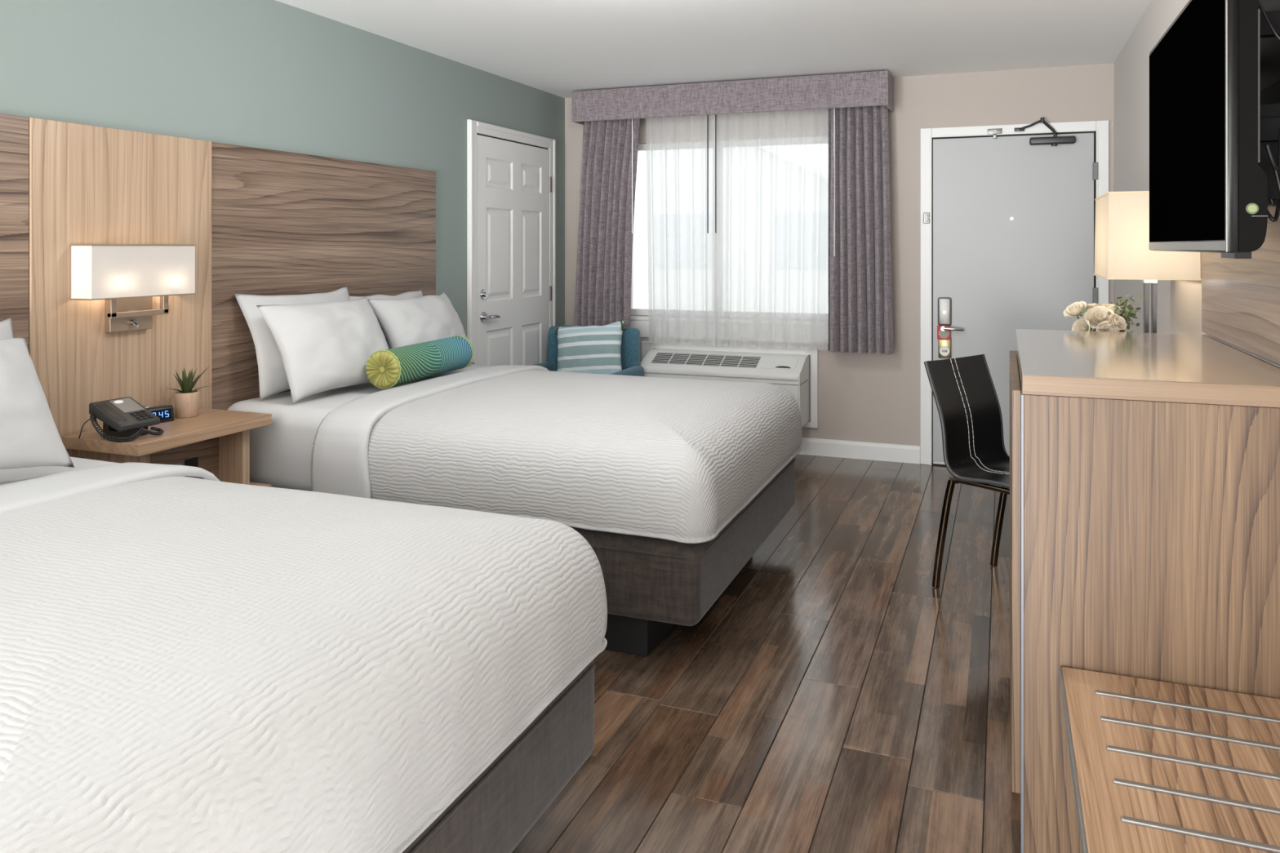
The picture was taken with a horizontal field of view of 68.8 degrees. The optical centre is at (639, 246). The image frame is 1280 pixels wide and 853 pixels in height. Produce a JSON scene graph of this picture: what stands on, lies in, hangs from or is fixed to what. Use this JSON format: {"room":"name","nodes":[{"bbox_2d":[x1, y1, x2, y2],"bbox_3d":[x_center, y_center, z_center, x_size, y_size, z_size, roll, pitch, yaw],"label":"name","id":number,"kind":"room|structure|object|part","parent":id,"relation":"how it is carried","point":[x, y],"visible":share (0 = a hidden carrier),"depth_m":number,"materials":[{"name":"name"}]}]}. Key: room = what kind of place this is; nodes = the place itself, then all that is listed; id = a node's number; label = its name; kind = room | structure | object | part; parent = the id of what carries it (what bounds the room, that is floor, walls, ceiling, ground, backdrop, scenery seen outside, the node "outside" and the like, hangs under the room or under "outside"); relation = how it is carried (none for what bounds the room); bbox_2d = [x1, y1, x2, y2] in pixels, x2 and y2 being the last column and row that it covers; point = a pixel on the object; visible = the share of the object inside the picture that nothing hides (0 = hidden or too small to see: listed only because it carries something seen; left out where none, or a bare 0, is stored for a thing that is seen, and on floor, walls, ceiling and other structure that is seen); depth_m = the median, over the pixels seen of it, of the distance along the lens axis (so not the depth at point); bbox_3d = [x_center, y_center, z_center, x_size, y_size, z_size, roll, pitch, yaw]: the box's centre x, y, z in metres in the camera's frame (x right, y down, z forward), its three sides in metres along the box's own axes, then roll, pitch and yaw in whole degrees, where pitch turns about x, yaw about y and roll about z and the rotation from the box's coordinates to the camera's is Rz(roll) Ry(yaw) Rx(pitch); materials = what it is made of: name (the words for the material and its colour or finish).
{"room":"hotel room","nodes":[
{"label":"hotel room","id":0,"kind":"room"},
{"bbox_2d":[0,0,564,337],"bbox_3d":[-2.526,0.194,1.799,0.100,2.534,10.922,0,0,21],"label":"wall","id":1,"kind":"structure","parent":0,"point":[268,74],"depth_m":4.07,"materials":[{"name":"green paint"}]},
{"bbox_2d":[0,113,28,349],"bbox_3d":[-2.283,0.462,2.255,0.022,1.758,1.649,0,0,21],"label":"headboard panel","id":2,"kind":"object","parent":1,"relation":"attached to","point":[14,130],"visible":0.43,"depth_m":2.98,"materials":[{"name":"brown wood"}]},
{"bbox_2d":[28,117,211,457],"bbox_3d":[-1.846,0.462,3.370,0.028,1.758,0.741,0,0,21],"label":"headboard panel","id":3,"kind":"object","parent":1,"relation":"attached to","point":[88,184],"visible":0.52,"depth_m":3.28,"materials":[{"name":"brown wood"}]},
{"bbox_2d":[70,244,195,333],"bbox_3d":[-1.793,0.147,3.327,0.102,0.308,0.430,0,0,21],"label":"wall sconce","id":4,"kind":"object","parent":3,"relation":"attached to","point":[128,277],"visible":1,"depth_m":3.28,"materials":[{"name":"white fabric"}]},
{"bbox_3d":[-1.792,0.086,3.327,0.097,0.182,0.426,0,0,21],"label":"lamp shade","id":5,"kind":"part","parent":4,"relation":"part of","materials":[{"name":"white fabric"}]},
{"bbox_3d":[-1.800,0.275,3.331,0.030,0.028,0.020,0,0,21],"label":"switch knob","id":6,"kind":"part","parent":4,"relation":"part of","materials":[{"name":"silver metal"}]},
{"bbox_2d":[211,142,435,409],"bbox_3d":[-1.428,0.462,4.453,0.022,1.758,1.578,0,0,21],"label":"headboard panel","id":7,"kind":"object","parent":1,"relation":"attached to","point":[283,222],"visible":0.48,"depth_m":4.18,"materials":[{"name":"brown wood"}]},
{"bbox_2d":[466,119,555,366],"bbox_3d":[-0.782,0.304,6.037,0.077,2.113,1.130,0,0,21],"label":"door","id":8,"kind":"structure","parent":1,"relation":"in","point":[511,174],"depth_m":5.97,"materials":[{"name":"white wood"}]},
{"bbox_3d":[-0.996,0.304,5.558,0.027,2.113,0.082,0,0,21],"label":"casing","id":9,"kind":"part","parent":8,"relation":"part of","materials":[{"name":"white paint"}]},
{"bbox_3d":[-0.906,0.428,5.693,0.059,0.068,0.159,0,0,21],"label":"lever handle","id":10,"kind":"part","parent":8,"relation":"part of","materials":[{"name":"silver metal"}]},
{"bbox_3d":[-0.805,-0.717,6.046,0.027,0.071,0.966,0,0,21],"label":"casing","id":11,"kind":"part","parent":8,"relation":"part of","materials":[{"name":"white paint"}]},
{"bbox_3d":[-0.616,0.304,6.535,0.027,2.113,0.082,0,0,21],"label":"casing","id":12,"kind":"part","parent":8,"relation":"part of","materials":[{"name":"white paint"}]},
{"bbox_2d":[275,0,1151,97],"bbox_3d":[-0.821,-1.123,1.136,3.758,0.100,10.922,0,0,21],"label":"ceiling","id":13,"kind":"structure","parent":0,"point":[561,48],"depth_m":4.70,"materials":[{"name":"white paint"}]},
{"bbox_2d":[511,453,1020,852],"bbox_3d":[-0.825,1.411,1.127,3.558,0.100,10.702,0,0,21],"label":"floor","id":14,"kind":"structure","parent":0,"point":[832,698],"depth_m":2.79,"materials":[{"name":"brown wood"}]},
{"bbox_2d":[62,408,271,487],"bbox_3d":[-1.660,0.997,3.326,0.346,0.728,0.587,0,0,21],"label":"nightstand","id":15,"kind":"object","parent":14,"relation":"on","point":[216,442],"visible":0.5,"depth_m":3.35,"materials":[{"name":"brown wood"}]},
{"bbox_3d":[-1.765,0.787,3.132,0.291,0.228,0.035,0,0,21],"label":"panel","id":16,"kind":"part","parent":15,"relation":"part of","materials":[{"name":"brown wood"}]},
{"bbox_2d":[78,396,164,442],"bbox_3d":[-1.714,0.574,3.107,0.198,0.117,0.183,0,0,24],"label":"telephone","id":17,"kind":"object","parent":15,"relation":"on","point":[122,418],"visible":1,"depth_m":3.09,"materials":[{"name":"grey plastic"}]},
{"bbox_3d":[-1.818,0.594,3.071,0.049,0.074,0.006,0,0,-19],"label":"line cord","id":18,"kind":"part","parent":17,"relation":"part of","materials":[{"name":"black plastic"}]},
{"bbox_3d":[-1.719,0.591,3.046,0.177,0.083,0.070,0,0,2],"label":"coiled cord","id":19,"kind":"part","parent":17,"relation":"part of","materials":[{"name":"black plastic"}]},
{"bbox_2d":[113,400,123,403],"bbox_3d":[-1.757,0.524,3.151,0.018,0.010,0.034,0,0,24],"label":"lamp","id":20,"kind":"object","parent":17,"relation":"on","point":[114,401],"depth_m":3.15,"materials":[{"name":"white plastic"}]},
{"bbox_2d":[143,404,173,422],"bbox_3d":[-1.756,0.603,3.366,0.077,0.060,0.124,0,0,35],"label":"alarm clock","id":21,"kind":"object","parent":15,"relation":"on","point":[165,413],"visible":0.55,"depth_m":3.37,"materials":[{"name":"black plastic"}]},
{"bbox_3d":[-1.739,0.787,3.358,0.176,0.228,0.405,0,0,21],"label":"panel","id":22,"kind":"part","parent":15,"relation":"part of","materials":[{"name":"brown wood"}]},
{"bbox_2d":[164,367,208,417],"bbox_3d":[-1.699,0.542,3.481,0.117,0.183,0.167,0,0,21],"label":"potted succulent","id":23,"kind":"object","parent":15,"relation":"on","point":[186,400],"visible":1,"depth_m":3.46,"materials":[{"name":"beige wood"}]},
{"bbox_2d":[173,390,199,417],"bbox_3d":[-1.688,0.587,3.481,0.085,0.092,0.085,0,0,21],"label":"pot","id":24,"kind":"object","parent":23,"relation":"attached to","point":[186,402],"depth_m":3.45,"materials":[{"name":"beige ceramic"}]},
{"bbox_2d":[184,457,198,466],"bbox_3d":[-1.629,0.795,3.394,0.008,0.052,0.055,0,0,21],"label":"outlet","id":25,"kind":"object","parent":15,"relation":"attached to","point":[188,461],"depth_m":3.39,"materials":[{"name":"black plastic"}]},
{"bbox_3d":[-1.606,0.787,3.542,0.291,0.228,0.035,0,0,21],"label":"panel","id":26,"kind":"part","parent":15,"relation":"part of","materials":[{"name":"brown wood"}]},
{"bbox_2d":[249,482,271,487],"bbox_3d":[-1.660,0.921,3.326,0.346,0.040,0.587,0,0,21],"label":"shelf","id":27,"kind":"object","parent":15,"relation":"attached to","point":[251,483],"depth_m":3.54,"materials":[{"name":"wood"}]},
{"bbox_2d":[0,457,595,852],"bbox_3d":[-1.312,0.991,1.902,2.026,0.739,1.526,0,0,21],"label":"bed","id":28,"kind":"object","parent":14,"relation":"on","point":[495,813],"visible":0.16,"depth_m":1.91,"materials":[{"name":"grey fabric"}]},
{"bbox_2d":[0,318,13,339],"bbox_3d":[-2.002,0.426,2.566,0.180,0.406,0.700,0,0,19],"label":"pillow","id":29,"kind":"object","parent":28,"relation":"on","point":[6,326],"visible":0.12,"depth_m":2.88,"materials":[{"name":"grey fabric"}]},
{"bbox_2d":[0,475,607,852],"bbox_3d":[-1.038,0.772,1.798,1.522,0.349,1.562,0,0,21],"label":"coverlet","id":30,"kind":"object","parent":28,"relation":"on","point":[188,664],"visible":0.94,"depth_m":1.52,"materials":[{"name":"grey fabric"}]},
{"bbox_2d":[0,337,74,469],"bbox_3d":[-1.758,0.385,2.258,0.277,0.425,0.761,0,0,21],"label":"pillow","id":31,"kind":"object","parent":30,"relation":"on","point":[29,436],"visible":1,"depth_m":2.44,"materials":[{"name":"grey fabric"}]},
{"bbox_2d":[0,462,220,514],"bbox_3d":[-1.574,0.752,2.007,0.283,0.339,1.606,0,0,21],"label":"sheet","id":32,"kind":"object","parent":30,"relation":"on","point":[14,496],"visible":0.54,"depth_m":2.36,"materials":[{"name":"grey fabric"}]},
{"bbox_2d":[227,364,795,656],"bbox_3d":[-0.482,0.991,4.036,2.026,0.738,1.526,0,0,21],"label":"bed","id":33,"kind":"object","parent":14,"relation":"on","point":[653,585],"visible":0.16,"depth_m":3.18,"materials":[{"name":"grey fabric"}]},
{"bbox_2d":[234,286,350,400],"bbox_3d":[-1.435,0.405,4.072,0.179,0.430,0.660,0,0,24],"label":"pillow","id":34,"kind":"object","parent":33,"relation":"on","point":[273,380],"visible":0.34,"depth_m":3.82,"materials":[{"name":"grey fabric"}]},
{"bbox_2d":[256,297,389,403],"bbox_3d":[-1.295,0.424,3.985,0.238,0.382,0.640,0,0,25],"label":"pillow","id":35,"kind":"object","parent":33,"relation":"on","point":[322,347],"visible":0.87,"depth_m":3.83,"materials":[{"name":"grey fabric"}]},
{"bbox_2d":[349,288,422,348],"bbox_3d":[-1.214,0.426,4.657,0.161,0.402,0.700,0,0,19],"label":"pillow","id":36,"kind":"object","parent":33,"relation":"on","point":[416,294],"visible":0.09,"depth_m":4.64,"materials":[{"name":"grey fabric"}]},
{"bbox_2d":[365,335,473,389],"bbox_3d":[-0.988,0.519,4.266,0.167,0.166,0.731,0,0,17],"label":"bolster","id":37,"kind":"object","parent":33,"relation":"on","point":[388,368],"visible":1,"depth_m":4.09,"materials":[{"name":"fabric"}]},
{"bbox_2d":[367,292,474,364],"bbox_3d":[-1.050,0.431,4.620,0.231,0.382,0.700,0,0,18],"label":"pillow","id":38,"kind":"object","parent":33,"relation":"on","point":[410,321],"visible":0.64,"depth_m":4.46,"materials":[{"name":"grey fabric"}]},
{"bbox_2d":[311,369,802,543],"bbox_3d":[-0.229,0.772,3.938,1.562,0.345,1.566,0,0,21],"label":"coverlet","id":39,"kind":"object","parent":33,"relation":"on","point":[677,460],"visible":0.91,"depth_m":3.29,"materials":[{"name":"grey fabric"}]},
{"bbox_2d":[311,364,548,498],"bbox_3d":[-0.814,0.752,4.168,0.265,0.340,1.606,0,0,21],"label":"sheet","id":40,"kind":"object","parent":39,"relation":"on","point":[340,457],"visible":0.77,"depth_m":3.47,"materials":[{"name":"grey fabric"}]},
{"bbox_2d":[532,325,644,376],"bbox_3d":[-0.377,0.951,6.079,0.720,0.823,0.619,0,0,21],"label":"armchair","id":41,"kind":"object","parent":14,"relation":"on","point":[630,351],"visible":0.11,"depth_m":6.15,"materials":[{"name":"teal fabric"}]},
{"bbox_3d":[-0.695,0.971,6.150,0.075,0.380,0.520,0,0,21],"label":"armrest","id":42,"kind":"part","parent":41,"relation":"part of","materials":[{"name":"teal fabric"}]},
{"bbox_2d":[554,320,625,374],"bbox_3d":[-0.331,0.734,6.117,0.525,0.495,0.175,0,0,14],"label":"striped cushion","id":43,"kind":"object","parent":41,"relation":"on","point":[593,349],"visible":0.76,"depth_m":6.08,"materials":[{"name":"fabric"}]},
{"bbox_3d":[-0.094,0.971,5.917,0.075,0.380,0.520,0,0,21],"label":"armrest","id":44,"kind":"part","parent":41,"relation":"part of","materials":[{"name":"teal fabric"}]},
{"bbox_2d":[924,354,1009,587],"bbox_3d":[1.457,0.910,3.706,0.439,0.897,0.523,0,0,-37],"label":"desk chair","id":45,"kind":"object","parent":14,"relation":"on","point":[965,395],"visible":0.62,"depth_m":3.83,"materials":[{"name":"black"}]},
{"bbox_3d":[1.203,1.135,3.701,0.029,0.446,0.104,0,0,-37],"label":"leg","id":46,"kind":"part","parent":45,"relation":"part of","materials":[{"name":"brown metal"}]},
{"bbox_3d":[1.324,0.916,3.564,0.020,0.021,0.320,0,0,-37],"label":"seat rail","id":47,"kind":"part","parent":45,"relation":"part of","materials":[{"name":"brown metal"}]},
{"bbox_3d":[1.528,1.135,3.950,0.029,0.446,0.104,0,0,-37],"label":"leg","id":48,"kind":"part","parent":45,"relation":"part of","materials":[{"name":"brown metal"}]},
{"bbox_2d":[1009,328,1279,852],"bbox_3d":[1.288,0.819,2.474,0.571,1.085,1.194,0,0,21],"label":"chest","id":49,"kind":"object","parent":14,"relation":"on","point":[1144,468],"visible":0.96,"depth_m":1.95,"materials":[{"name":"brown wood"}]},
{"bbox_3d":[1.156,0.812,2.896,0.020,0.948,0.296,0,0,21],"label":"cabinet door","id":50,"kind":"part","parent":49,"relation":"part of","materials":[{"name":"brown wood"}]},
{"bbox_3d":[1.048,0.812,2.616,0.020,0.948,0.296,0,0,21],"label":"cabinet door","id":51,"kind":"part","parent":49,"relation":"part of","materials":[{"name":"brown wood"}]},
{"bbox_3d":[0.939,0.812,2.337,0.020,0.948,0.296,0,0,21],"label":"cabinet door","id":52,"kind":"part","parent":49,"relation":"part of","materials":[{"name":"brown wood"}]},
{"bbox_3d":[1.510,0.840,3.013,0.548,1.042,0.030,0,0,21],"label":"panel","id":53,"kind":"part","parent":49,"relation":"part of","materials":[{"name":"brown wood"}]},
{"bbox_2d":[1059,666,1279,852],"bbox_3d":[0.904,1.123,1.361,0.477,0.475,1.152,0,0,21],"label":"bench","id":54,"kind":"object","parent":14,"relation":"on","point":[1157,766],"visible":1,"depth_m":1.60,"materials":[{"name":"brown wood"}]},
{"bbox_3d":[1.117,1.142,1.859,0.442,0.438,0.030,0,0,21],"label":"panel","id":55,"kind":"part","parent":54,"relation":"part of","materials":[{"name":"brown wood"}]},
{"bbox_3d":[1.821,0.988,3.747,0.507,0.745,1.535,0,0,21],"label":"desk","id":56,"kind":"object","parent":14,"relation":"on","visible":0},
{"bbox_2d":[1063,294,1142,332],"bbox_3d":[1.588,0.389,3.215,0.243,0.454,0.228,0,0,21],"label":"flowers","id":57,"kind":"object","parent":56,"relation":"on","point":[1109,317],"visible":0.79,"depth_m":3.18,"materials":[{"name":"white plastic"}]},
{"bbox_2d":[1093,191,1201,333],"bbox_3d":[1.766,0.217,3.283,0.272,0.798,0.504,0,0,21],"label":"table lamp","id":58,"kind":"object","parent":56,"relation":"on","point":[1122,227],"visible":0.65,"depth_m":3.08,"materials":[{"name":"beige fabric"}]},
{"bbox_3d":[1.776,0.361,3.279,0.013,0.470,0.040,0,0,21],"label":"post","id":59,"kind":"part","parent":58,"relation":"part of","materials":[{"name":"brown metal"}]},
{"bbox_3d":[1.766,-0.035,3.283,0.268,0.289,0.500,0,0,21],"label":"lamp shade","id":60,"kind":"part","parent":58,"relation":"part of","materials":[{"name":"beige fabric"}]},
{"bbox_3d":[1.798,0.361,3.271,0.013,0.470,0.040,0,0,21],"label":"post","id":61,"kind":"part","parent":58,"relation":"part of","materials":[{"name":"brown metal"}]},
{"bbox_2d":[564,62,1114,465],"bbox_3d":[1.137,0.194,6.170,3.558,2.534,0.120,0,0,21],"label":"wall","id":62,"kind":"structure","parent":0,"point":[868,397],"depth_m":5.89,"materials":[{"name":"beige paint"}]},
{"bbox_2d":[630,143,828,344],"bbox_3d":[0.601,-0.045,6.346,1.580,1.357,0.120,0,0,21],"label":"window","id":63,"kind":"structure","parent":62,"relation":"in","point":[641,322],"depth_m":6.55,"materials":[{"name":"white paint"}]},
{"bbox_3d":[0.590,0.500,6.318,1.580,0.028,0.060,0,0,21],"label":"sill","id":64,"kind":"part","parent":63,"relation":"part of","materials":[{"name":"white paint"}]},
{"bbox_2d":[640,341,817,427],"bbox_3d":[0.531,0.920,6.165,1.225,0.521,0.327,0,0,21],"label":"air conditioner","id":65,"kind":"object","parent":62,"relation":"attached to","point":[788,369],"visible":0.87,"depth_m":6.08,"materials":[{"name":"white paint"}]},
{"bbox_2d":[650,352,760,368],"bbox_3d":[0.430,0.749,6.162,0.715,0.063,0.139,0,0,21],"label":"grille","id":66,"kind":"object","parent":65,"relation":"attached to","point":[700,360],"depth_m":6.15,"materials":[{"name":"white plastic"}]},
{"bbox_3d":[0.894,0.746,5.982,0.220,0.059,0.139,0,0,21],"label":"control lid","id":67,"kind":"part","parent":65,"relation":"part of","materials":[{"name":"white plastic"}]},
{"bbox_3d":[0.909,0.767,5.923,0.100,0.016,0.024,0,0,21],"label":"finger pull","id":68,"kind":"part","parent":65,"relation":"part of","materials":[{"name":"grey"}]},
{"bbox_2d":[572,70,893,124],"bbox_3d":[0.570,-0.959,6.161,2.107,0.209,0.307,0,0,21],"label":"curtain valance","id":69,"kind":"object","parent":62,"relation":"attached to","point":[873,88],"visible":0.95,"depth_m":5.97,"materials":[{"name":"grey fabric"}]},
{"bbox_2d":[573,118,639,327],"bbox_3d":[-0.231,-0.181,6.446,0.510,1.685,0.118,0,0,21],"label":"drape","id":70,"kind":"object","parent":69,"relation":"hanging from","point":[610,147],"visible":0.83,"depth_m":6.42,"materials":[{"name":"grey fabric"}]},
{"bbox_2d":[645,114,715,346],"bbox_3d":[0.277,-0.179,6.354,0.502,1.690,0.060,0,0,25],"label":"sheer curtain","id":71,"kind":"object","parent":69,"relation":"hanging from","point":[681,150],"visible":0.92,"depth_m":6.34,"materials":[{"name":"white fabric"}]},
{"bbox_2d":[715,108,828,350],"bbox_3d":[0.852,-0.179,6.126,0.797,1.690,0.074,0,0,21],"label":"sheer curtain","id":72,"kind":"object","parent":69,"relation":"hanging from","point":[771,168],"visible":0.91,"depth_m":6.13,"materials":[{"name":"white fabric"}]},
{"bbox_2d":[827,105,893,354],"bbox_3d":[1.371,-0.181,5.819,0.401,1.685,0.118,0,0,21],"label":"drape","id":73,"kind":"object","parent":69,"relation":"hanging from","point":[860,317],"visible":0.88,"depth_m":5.80,"materials":[{"name":"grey fabric"}]},
{"bbox_2d":[798,437,919,463],"bbox_3d":[0.612,1.306,6.301,2.453,0.109,0.015,0,0,21],"label":"baseboard","id":74,"kind":"structure","parent":62,"relation":"attached to","point":[812,446],"depth_m":5.98,"materials":[{"name":"white paint"}]},
{"bbox_2d":[920,117,1108,465],"bbox_3d":[2.236,0.299,5.626,1.058,2.124,0.096,0,0,21],"label":"door","id":75,"kind":"structure","parent":62,"relation":"in","point":[1007,212],"depth_m":5.68,"materials":[{"name":"grey"}]},
{"bbox_3d":[1.786,0.311,5.836,0.069,2.100,0.030,0,0,21],"label":"casing","id":76,"kind":"part","parent":75,"relation":"part of","materials":[{"name":"white paint"}]},
{"bbox_2d":[937,325,950,339],"bbox_3d":[1.879,0.532,5.779,0.078,0.087,0.004,0,0,21],"label":"hanger","id":77,"kind":"object","parent":75,"relation":"hanging from","point":[941,335],"visible":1,"depth_m":5.78,"materials":[{"name":"red"}]},
{"bbox_3d":[1.889,0.627,5.794,0.077,0.132,0.017,0,0,21],"label":"deadbolt plate","id":78,"kind":"part","parent":75,"relation":"part of","materials":[{"name":"gold metal"}]},
{"bbox_3d":[1.882,0.646,5.778,0.060,0.060,0.030,0,0,21],"label":"deadbolt knob","id":79,"kind":"part","parent":75,"relation":"part of","materials":[{"name":"silver metal"}]},
{"bbox_3d":[1.888,0.402,5.792,0.081,0.174,0.021,0,0,21],"label":"lock plate","id":80,"kind":"part","parent":75,"relation":"part of","materials":[{"name":"silver metal"}]},
{"bbox_3d":[1.921,0.505,5.744,0.134,0.028,0.065,0,0,21],"label":"lever handle","id":81,"kind":"part","parent":75,"relation":"part of","materials":[{"name":"silver metal"}]},
{"bbox_3d":[2.248,-0.709,5.657,0.922,0.061,0.030,0,0,21],"label":"casing","id":82,"kind":"part","parent":75,"relation":"part of","materials":[{"name":"white paint"}]},
{"bbox_3d":[2.353,-0.707,5.568,0.235,0.113,0.066,0,0,26],"label":"closer arm","id":83,"kind":"part","parent":75,"relation":"part of","materials":[{"name":"grey metal"}]},
{"bbox_3d":[2.709,0.311,5.477,0.068,2.100,0.030,0,0,21],"label":"casing","id":84,"kind":"part","parent":75,"relation":"part of","materials":[{"name":"white paint"}]},
{"bbox_2d":[1114,0,1279,367],"bbox_3d":[0.883,0.194,0.473,0.100,2.534,10.922,0,0,21],"label":"wall","id":85,"kind":"structure","parent":0,"point":[1179,302],"depth_m":4.35,"materials":[{"name":"grey paint"}]},
{"bbox_2d":[1201,204,1279,364],"bbox_3d":[1.341,-0.243,1.804,0.012,1.031,2.536,0,0,21],"label":"wall panel","id":86,"kind":"object","parent":85,"relation":"attached to","point":[1241,297],"visible":0.43,"depth_m":2.42,"materials":[{"name":"brown wood"}]},
{"bbox_2d":[1258,0,1279,222],"bbox_3d":[1.408,-0.316,2.165,0.126,0.567,0.784,0,0,21],"label":"mount","id":87,"kind":"object","parent":86,"relation":"attached to","point":[1269,10],"visible":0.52,"depth_m":1.96,"materials":[{"name":"black metal"}]},
{"bbox_2d":[1148,0,1267,258],"bbox_3d":[1.336,-0.273,2.249,0.069,0.592,1.023,0,0,21],"label":"television","id":88,"kind":"object","parent":87,"relation":"attached to","point":[1208,186],"visible":1,"depth_m":1.95,"materials":[{"name":"black plastic"}]},
{"bbox_3d":[1.306,-0.002,2.262,0.002,0.019,1.015,0,0,21],"label":"trim","id":89,"kind":"part","parent":88,"relation":"part of","materials":[{"name":"silver metal"}]},
{"bbox_3d":[1.121,-0.279,1.787,0.004,0.580,0.006,0,0,21],"label":"trim","id":90,"kind":"part","parent":88,"relation":"part of","materials":[{"name":"silver metal"}]},
{"bbox_3d":[1.334,-0.199,1.951,0.072,0.200,0.004,0,0,21],"label":"latch plate","id":91,"kind":"part","parent":87,"relation":"part of","materials":[{"name":"black metal"}]},
{"bbox_3d":[1.325,-0.464,1.947,0.092,0.050,0.030,0,0,21],"label":"arm","id":92,"kind":"part","parent":87,"relation":"part of","materials":[{"name":"black metal"}]},
{"bbox_3d":[1.325,-0.244,1.947,0.092,0.050,0.030,0,0,21],"label":"arm","id":93,"kind":"part","parent":87,"relation":"part of","materials":[{"name":"black metal"}]},
{"label":"outside","id":94,"kind":"structure","parent":0,"visible":0},
{"bbox_3d":[12.005,1.611,30.864,80.000,0.200,53.768,0,0,21],"label":"ground","id":95,"kind":"structure","parent":94,"visible":0},
{"bbox_2d":[633,151,828,313],"bbox_3d":[1.348,-1.044,24.154,10.400,5.110,6.800,0,0,21],"label":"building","id":96,"kind":"structure","parent":95,"relation":"on","point":[640,219],"depth_m":21.45,"materials":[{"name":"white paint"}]}
]}

